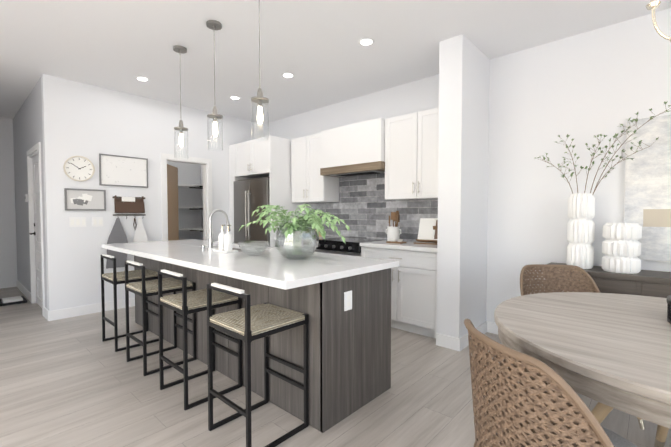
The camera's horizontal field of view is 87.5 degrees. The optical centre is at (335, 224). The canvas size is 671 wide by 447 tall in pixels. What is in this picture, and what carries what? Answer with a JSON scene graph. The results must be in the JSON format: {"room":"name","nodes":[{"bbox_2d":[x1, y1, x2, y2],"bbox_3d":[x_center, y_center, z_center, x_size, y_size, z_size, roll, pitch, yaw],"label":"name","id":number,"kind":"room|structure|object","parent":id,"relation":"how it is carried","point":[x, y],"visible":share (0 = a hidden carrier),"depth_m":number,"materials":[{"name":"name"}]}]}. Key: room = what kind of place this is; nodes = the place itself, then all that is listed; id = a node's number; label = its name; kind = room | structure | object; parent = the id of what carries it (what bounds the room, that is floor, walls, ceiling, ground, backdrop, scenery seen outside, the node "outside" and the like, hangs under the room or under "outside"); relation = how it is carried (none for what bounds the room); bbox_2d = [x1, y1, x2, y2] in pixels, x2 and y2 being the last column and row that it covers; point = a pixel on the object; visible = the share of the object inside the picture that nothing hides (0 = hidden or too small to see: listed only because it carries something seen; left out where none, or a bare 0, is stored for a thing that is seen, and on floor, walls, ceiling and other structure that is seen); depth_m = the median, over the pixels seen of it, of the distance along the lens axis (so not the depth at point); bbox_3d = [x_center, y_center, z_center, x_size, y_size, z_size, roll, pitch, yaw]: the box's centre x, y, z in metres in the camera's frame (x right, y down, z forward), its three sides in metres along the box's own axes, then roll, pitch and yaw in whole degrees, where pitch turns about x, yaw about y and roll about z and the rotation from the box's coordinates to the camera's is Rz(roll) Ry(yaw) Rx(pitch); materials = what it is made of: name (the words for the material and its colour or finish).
{"room":"kitchen and dining room","nodes":[
{"label":"kitchen and dining room","id":0,"kind":"room"},
{"bbox_2d":[0,117,16,287],"bbox_3d":[-6.800,-0.319,4.591,0.120,2.850,3.850,2,3,42],"label":"wall","id":1,"kind":"structure","parent":0,"point":[8,263],"depth_m":5.90,"materials":[{"name":"white paint"}]},
{"bbox_2d":[13,77,46,307],"bbox_3d":[-4.451,-0.337,5.138,2.860,2.850,0.120,2,3,42],"label":"wall","id":2,"kind":"structure","parent":0,"point":[27,128],"depth_m":5.17,"materials":[{"name":"grey paint"}]},
{"bbox_2d":[16,280,30,301],"bbox_3d":[-4.878,1.020,5.480,1.625,0.115,0.014,2,3,42],"label":"baseboard","id":3,"kind":"structure","parent":2,"relation":"attached to","point":[28,295],"depth_m":5.40,"materials":[{"name":"white wood"}]},
{"bbox_2d":[29,154,41,307],"bbox_3d":[-3.892,0.092,4.589,0.804,2.012,0.100,2,3,42],"label":"hall door","id":4,"kind":"structure","parent":2,"relation":"in","point":[36,233],"depth_m":4.72,"materials":[{"name":"white wood"}]},
{"bbox_2d":[27,142,44,316],"bbox_3d":[-3.872,0.050,4.612,0.980,2.110,0.138,2,3,42],"label":"door frame","id":5,"kind":"structure","parent":2,"relation":"attached to","point":[33,151],"depth_m":4.83,"materials":[{"name":"white wood"}]},
{"bbox_2d":[41,74,262,310],"bbox_3d":[-2.363,-0.340,5.220,0.120,2.850,3.050,2,3,42],"label":"wall","id":6,"kind":"structure","parent":0,"point":[90,122],"depth_m":4.46,"materials":[{"name":"white paint"}]},
{"bbox_2d":[69,217,85,226],"bbox_3d":[-3.141,-0.034,4.274,0.009,0.120,0.170,2,3,42],"label":"switch plate","id":7,"kind":"object","parent":6,"relation":"attached to","point":[81,221],"depth_m":4.27,"materials":[{"name":"white plastic"}]},
{"bbox_2d":[63,156,94,181],"bbox_3d":[-3.116,-0.684,4.264,0.030,0.310,0.310,2,3,42],"label":"wall clock","id":8,"kind":"object","parent":6,"relation":"attached to","point":[79,168],"visible":1,"depth_m":4.26,"materials":[{"name":"beige"}]},
{"bbox_2d":[64,188,105,210],"bbox_3d":[-3.079,-0.308,4.324,0.022,0.265,0.420,2,3,42],"label":"frame","id":9,"kind":"object","parent":6,"relation":"attached to","point":[85,199],"visible":1,"depth_m":4.31,"materials":[{"name":"white paper"}]},
{"bbox_2d":[47,297,134,320],"bbox_3d":[-2.915,1.050,4.558,0.014,0.115,1.289,2,3,42],"label":"baseboard","id":10,"kind":"structure","parent":6,"relation":"attached to","point":[92,308],"depth_m":4.34,"materials":[{"name":"white wood"}]},
{"bbox_2d":[92,217,102,226],"bbox_3d":[-3.003,-0.039,4.426,0.009,0.120,0.120,2,3,42],"label":"switch plate","id":11,"kind":"object","parent":6,"relation":"attached to","point":[96,221],"depth_m":4.42,"materials":[{"name":"white plastic"}]},
{"bbox_2d":[99,153,147,187],"bbox_3d":[-2.786,-0.706,4.633,0.022,0.400,0.570,2,3,42],"label":"frame","id":12,"kind":"object","parent":6,"relation":"attached to","point":[121,171],"visible":0.96,"depth_m":4.62,"materials":[{"name":"grey"}]},
{"bbox_2d":[106,195,147,268],"bbox_3d":[-2.765,0.084,4.646,0.072,0.940,0.490,2,3,42],"label":"wall organizer","id":13,"kind":"object","parent":6,"relation":"attached to","point":[127,205],"visible":0.81,"depth_m":4.61,"materials":[{"name":"brown wood"}]},
{"bbox_2d":[167,164,178,240],"bbox_3d":[-2.566,0.073,5.462,0.469,1.992,0.428,2,3,42],"label":"door leaf","id":14,"kind":"structure","parent":6,"relation":"in","point":[172,200],"depth_m":5.49,"materials":[{"name":"brown wood"}]},
{"bbox_2d":[161,153,212,240],"bbox_3d":[-2.262,0.027,5.329,0.138,2.110,0.770,2,3,42],"label":"door frame","id":15,"kind":"structure","parent":6,"relation":"attached to","point":[207,163],"depth_m":5.35,"materials":[{"name":"white wood"}]},
{"bbox_2d":[167,161,201,239],"bbox_3d":[-3.081,-0.381,6.480,0.120,2.850,2.150,2,3,42],"label":"wall","id":16,"kind":"structure","parent":0,"point":[190,174],"depth_m":6.70,"materials":[{"name":"white paint"}]},
{"bbox_2d":[178,184,192,230],"bbox_3d":[-2.986,-0.034,6.280,0.295,1.390,1.365,2,3,42],"label":"shelf unit","id":17,"kind":"object","parent":16,"relation":"attached to","point":[179,185],"depth_m":6.39,"materials":[{"name":"white"}]},
{"bbox_2d":[201,165,202,239],"bbox_3d":[-2.119,-0.382,6.491,1.230,2.850,0.120,2,3,42],"label":"wall","id":18,"kind":"structure","parent":0,"point":[201,165],"depth_m":6.85,"materials":[{"name":"white paint"}]},
{"bbox_2d":[192,184,202,231],"bbox_3d":[-2.282,-0.037,6.349,0.645,1.390,0.315,2,3,42],"label":"shelf unit","id":19,"kind":"object","parent":18,"relation":"attached to","point":[198,186],"depth_m":6.41,"materials":[{"name":"white"}]},
{"bbox_2d":[0,287,670,446],"bbox_3d":[-1.718,1.214,2.217,10.900,0.060,7.100,2,3,42],"label":"floor","id":20,"kind":"structure","parent":0,"point":[76,381],"depth_m":2.35,"materials":[{"name":"brown wood"}]},
{"bbox_2d":[0,296,26,305],"bbox_3d":[-4.581,1.065,4.951,0.380,0.060,0.300,2,3,42],"label":"tray","id":21,"kind":"object","parent":20,"relation":"on","point":[12,300],"visible":1,"depth_m":4.89,"materials":[{"name":"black metal"}]},
{"bbox_2d":[101,254,158,351],"bbox_3d":[-2.003,0.712,3.449,0.407,0.864,0.418,2,3,42],"label":"stool","id":22,"kind":"object","parent":20,"relation":"on","point":[114,278],"visible":0.79,"depth_m":3.37,"materials":[{"name":"black metal"}]},
{"bbox_2d":[125,260,195,375],"bbox_3d":[-1.485,0.727,2.978,0.407,0.864,0.418,2,3,42],"label":"stool","id":23,"kind":"object","parent":20,"relation":"on","point":[143,289],"visible":0.85,"depth_m":2.92,"materials":[{"name":"black metal"}]},
{"bbox_2d":[158,269,241,410],"bbox_3d":[-0.967,0.743,2.507,0.407,0.864,0.418,2,3,42],"label":"stool","id":24,"kind":"object","parent":20,"relation":"on","point":[184,303],"visible":0.85,"depth_m":2.45,"materials":[{"name":"black metal"}]},
{"bbox_2d":[233,177,269,246],"bbox_3d":[-1.110,0.179,5.574,0.890,1.790,0.706,2,3,42],"label":"fridge","id":25,"kind":"object","parent":20,"relation":"on","point":[251,195],"visible":0.23,"depth_m":5.31,"materials":[{"name":"silver metal"}]},
{"bbox_2d":[207,283,308,446],"bbox_3d":[-0.449,0.758,2.037,0.407,0.864,0.418,2,3,42],"label":"stool","id":26,"kind":"object","parent":20,"relation":"on","point":[247,324],"visible":1,"depth_m":1.99,"materials":[{"name":"black metal"}]},
{"bbox_2d":[134,255,392,432],"bbox_3d":[-0.933,0.709,3.274,3.018,0.880,0.744,2,3,42],"label":"kitchen island","id":27,"kind":"object","parent":20,"relation":"on","point":[343,302],"depth_m":2.25,"materials":[{"name":"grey wood"}]},
{"bbox_2d":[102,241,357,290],"bbox_3d":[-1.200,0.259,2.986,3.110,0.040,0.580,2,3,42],"label":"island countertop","id":28,"kind":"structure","parent":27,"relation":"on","point":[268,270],"depth_m":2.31,"materials":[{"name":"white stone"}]},
{"bbox_2d":[158,239,397,274],"bbox_3d":[-0.851,0.246,3.370,3.110,0.040,0.460,2,3,42],"label":"island countertop","id":29,"kind":"structure","parent":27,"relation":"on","point":[365,265],"depth_m":2.56,"materials":[{"name":"white stone"}]},
{"bbox_2d":[207,209,230,249],"bbox_3d":[-1.088,0.039,3.307,0.095,0.375,0.237,2,3,42],"label":"gooseneck faucet","id":30,"kind":"object","parent":29,"relation":"on","point":[210,242],"visible":0.9,"depth_m":3.25,"materials":[{"name":"silver metal"}]},
{"bbox_2d":[213,225,237,252],"bbox_3d":[-0.968,0.117,3.080,0.220,0.236,0.120,2,3,42],"label":"bottles","id":31,"kind":"object","parent":29,"relation":"on","point":[225,243],"visible":1,"depth_m":3.04,"materials":[{"name":"white ceramic"}]},
{"bbox_2d":[218,247,253,250],"bbox_3d":[-0.993,0.368,3.449,0.740,0.232,0.401,2,3,42],"label":"sink","id":32,"kind":"object","parent":29,"relation":"in","point":[233,248],"depth_m":3.69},
{"bbox_2d":[238,241,269,255],"bbox_3d":[-0.659,0.190,2.829,0.254,0.105,0.254,2,3,42],"label":"glass bowl","id":33,"kind":"object","parent":29,"relation":"on","point":[245,250],"visible":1,"depth_m":2.78,"materials":[{"name":"clear glass"}]},
{"bbox_2d":[238,204,350,259],"bbox_3d":[-0.318,0.051,2.584,0.767,0.399,0.760,2,3,42],"label":"potted plant","id":34,"kind":"object","parent":29,"relation":"on","point":[295,225],"visible":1,"depth_m":2.51,"materials":[{"name":"green plant"}]},
{"bbox_2d":[229,135,305,247],"bbox_3d":[-1.129,-0.114,5.660,1.117,2.370,0.721,2,3,42],"label":"enclosure","id":35,"kind":"object","parent":20,"relation":"on","point":[270,157],"visible":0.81,"depth_m":5.24,"materials":[{"name":"white wood"}]},
{"bbox_2d":[274,235,337,250],"bbox_3d":[-0.378,0.631,5.049,0.800,0.920,0.651,2,3,42],"label":"base cabinet","id":36,"kind":"object","parent":20,"relation":"on","point":[306,241],"visible":0.02,"depth_m":4.88,"materials":[{"name":"white wood"}]},
{"bbox_2d":[313,237,386,256],"bbox_3d":[0.191,0.648,4.508,0.760,0.922,0.687,2,3,42],"label":"range","id":37,"kind":"object","parent":20,"relation":"on","point":[350,247],"visible":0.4,"depth_m":4.28,"materials":[{"name":"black metal"}]},
{"bbox_2d":[360,240,436,337],"bbox_3d":[0.848,0.668,3.936,0.972,0.920,0.651,2,3,42],"label":"base cabinet","id":38,"kind":"object","parent":20,"relation":"on","point":[414,291],"visible":0.54,"depth_m":3.62,"materials":[{"name":"white wood"}]},
{"bbox_2d":[386,211,400,240],"bbox_3d":[0.687,0.016,4.156,0.219,0.366,0.154,2,3,42],"label":"utensil crock","id":39,"kind":"object","parent":38,"relation":"on","point":[393,231],"visible":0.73,"depth_m":4.11,"materials":[{"name":"white ceramic"}]},
{"bbox_2d":[386,238,405,243],"bbox_3d":[0.692,0.182,3.980,0.190,0.046,0.120,2,3,42],"label":"cutting board","id":40,"kind":"object","parent":38,"relation":"on","point":[398,241],"visible":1,"depth_m":3.97,"materials":[{"name":"brown wood"}]},
{"bbox_2d":[414,218,437,244],"bbox_3d":[1.071,0.069,3.851,0.380,0.280,0.166,1,2,34],"label":"cookbook stand","id":41,"kind":"object","parent":38,"relation":"on","point":[428,230],"visible":0.56,"depth_m":3.89,"materials":[{"name":"brown wood"}]},
{"bbox_2d":[464,319,637,446],"bbox_3d":[0.754,0.782,1.150,0.602,0.879,0.547,0,2,-8],"label":"dining chair","id":42,"kind":"object","parent":20,"relation":"on","point":[540,404],"visible":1,"depth_m":0.97,"materials":[{"name":"wicker"}]},
{"bbox_2d":[520,264,644,429],"bbox_3d":[1.562,0.744,2.336,0.548,0.879,0.603,0,2,4],"label":"dining chair","id":43,"kind":"object","parent":20,"relation":"on","point":[537,284],"visible":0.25,"depth_m":2.58,"materials":[{"name":"wicker"}]},
{"bbox_2d":[494,292,670,446],"bbox_3d":[1.488,0.832,1.479,1.500,0.768,1.500,2,3,42],"label":"dining table","id":44,"kind":"object","parent":20,"relation":"on","point":[608,352],"visible":0.98,"depth_m":1.38,"materials":[{"name":"brown wood"}]},
{"bbox_2d":[666,295,670,323],"bbox_3d":[1.700,0.395,1.474,0.448,0.105,0.448,2,3,42],"label":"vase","id":45,"kind":"object","parent":44,"relation":"on","point":[668,301],"visible":1,"depth_m":1.59,"materials":[{"name":"ceramic"}]},
{"bbox_2d":[546,262,670,297],"bbox_3d":[2.566,0.775,2.507,1.870,0.800,0.415,2,3,42],"label":"console table","id":46,"kind":"object","parent":20,"relation":"on","point":[652,283],"visible":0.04,"depth_m":2.61,"materials":[{"name":"brown wood"}]},
{"bbox_2d":[534,101,670,268],"bbox_3d":[2.154,-0.298,2.847,0.957,1.320,0.207,2,3,42],"label":"vase","id":47,"kind":"object","parent":46,"relation":"on","point":[580,228],"visible":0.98,"depth_m":2.88,"materials":[{"name":"white ceramic"}]},
{"bbox_2d":[602,223,641,273],"bbox_3d":[2.234,0.176,2.739,0.237,0.380,0.237,2,3,42],"label":"ribbed vase","id":48,"kind":"object","parent":46,"relation":"on","point":[621,247],"visible":1,"depth_m":2.66,"materials":[{"name":"white ceramic"}]},
{"bbox_2d":[0,0,670,123],"bbox_3d":[-1.718,-1.714,2.121,10.900,0.100,7.100,2,3,42],"label":"ceiling","id":49,"kind":"structure","parent":0,"point":[320,52],"depth_m":3.25,"materials":[{"name":"white paint"}]},
{"bbox_2d":[135,76,149,81],"bbox_3d":[-2.289,-1.728,4.154,0.155,0.003,0.155,0,2,-3],"label":"recessed light","id":50,"kind":"object","parent":49,"relation":"in","point":[139,78],"depth_m":4.14,"materials":[{"name":"white plastic"}]},
{"bbox_2d":[173,45,187,158],"bbox_3d":[-1.502,-1.178,3.402,0.128,1.055,0.128,2,3,42],"label":"pendant light","id":51,"kind":"object","parent":49,"relation":"hanging from","point":[182,50],"visible":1,"depth_m":3.39,"materials":[{"name":"clear glass"}]},
{"bbox_2d":[206,20,222,150],"bbox_3d":[-1.021,-1.164,2.965,0.128,1.055,0.128,2,3,42],"label":"pendant light","id":52,"kind":"object","parent":49,"relation":"hanging from","point":[214,25],"visible":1,"depth_m":2.96,"materials":[{"name":"clear glass"}]},
{"bbox_2d":[229,96,240,99],"bbox_3d":[-1.387,-1.751,4.834,0.155,0.003,0.155,0,2,-3],"label":"recessed light","id":53,"kind":"object","parent":49,"relation":"in","point":[231,97],"depth_m":4.81,"materials":[{"name":"white"}]},
{"bbox_2d":[251,0,268,140],"bbox_3d":[-0.548,-1.150,2.535,0.128,1.055,0.128,2,3,42],"label":"pendant light","id":54,"kind":"object","parent":49,"relation":"hanging from","point":[259,99],"visible":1,"depth_m":2.53,"materials":[{"name":"clear glass"}]},
{"bbox_2d":[281,73,294,77],"bbox_3d":[-0.550,-1.725,4.046,0.155,0.003,0.155,0,2,-3],"label":"recessed light","id":55,"kind":"object","parent":49,"relation":"in","point":[287,75],"depth_m":4.05,"materials":[{"name":"white"}]},
{"bbox_2d":[358,38,374,45],"bbox_3d":[0.288,-1.699,3.258,0.155,0.003,0.155,0,2,-3],"label":"recessed light","id":56,"kind":"object","parent":49,"relation":"in","point":[366,41],"depth_m":3.25,"materials":[{"name":"white"}]},
{"bbox_2d":[646,0,670,42],"bbox_3d":[1.928,-1.227,1.390,1.029,0.826,1.076,2,3,42],"label":"chandelier","id":57,"kind":"object","parent":49,"relation":"hanging from","point":[652,5],"visible":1,"depth_m":1.59,"materials":[{"name":"beige metal"}]},
{"bbox_2d":[437,34,489,337],"bbox_3d":[1.284,-0.283,3.494,0.220,2.850,0.700,2,3,42],"label":"column","id":58,"kind":"structure","parent":0,"point":[464,89],"depth_m":3.27,"materials":[{"name":"white paint"}]},
{"bbox_2d":[457,321,487,350],"bbox_3d":[1.356,1.087,3.443,0.014,0.115,0.684,2,3,42],"label":"baseboard","id":59,"kind":"structure","parent":58,"relation":"attached to","point":[462,342],"depth_m":3.30,"materials":[{"name":"white wood"}]},
{"bbox_2d":[263,8,670,322],"bbox_3d":[1.093,-0.307,4.220,9.500,2.850,0.120,2,3,42],"label":"wall","id":60,"kind":"structure","parent":0,"point":[582,89],"depth_m":3.29,"materials":[{"name":"white paint"}]},
{"bbox_2d":[291,133,338,202],"bbox_3d":[-0.321,-0.808,5.152,0.682,0.950,0.351,2,3,42],"label":"upper cabinet","id":61,"kind":"object","parent":60,"relation":"attached to","point":[310,183],"visible":0.9,"depth_m":5.02,"materials":[{"name":"white wood"}]},
{"bbox_2d":[320,118,384,176],"bbox_3d":[0.292,-0.961,4.566,1.000,0.605,0.386,2,3,42],"label":"range hood","id":62,"kind":"object","parent":60,"relation":"attached to","point":[356,149],"visible":0.79,"depth_m":4.38,"materials":[{"name":"white wood"}]},
{"bbox_2d":[306,173,437,240],"bbox_3d":[0.482,-0.258,4.688,2.565,0.879,0.010,2,3,42],"label":"tile backsplash","id":63,"kind":"structure","parent":60,"relation":"attached to","point":[362,208],"depth_m":4.69,"materials":[{"name":"tile"}]},
{"bbox_2d":[385,107,438,199],"bbox_3d":[0.992,-0.769,3.960,0.855,0.950,0.351,2,3,42],"label":"upper cabinet","id":64,"kind":"object","parent":60,"relation":"attached to","point":[411,156],"visible":0.65,"depth_m":3.90,"materials":[{"name":"white wood"}]},
{"bbox_2d":[488,321,497,334],"bbox_3d":[2.991,1.119,2.451,3.770,0.115,0.014,2,3,42],"label":"baseboard","id":65,"kind":"structure","parent":60,"relation":"attached to","point":[492,327],"depth_m":3.67,"materials":[{"name":"white"}]},
{"bbox_2d":[624,114,670,261],"bbox_3d":[2.998,-0.272,2.376,1.600,1.140,0.043,2,3,42],"label":"painting","id":66,"kind":"object","parent":60,"relation":"attached to","point":[647,202],"visible":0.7,"depth_m":2.79,"materials":[{"name":"white paper"}]}
]}

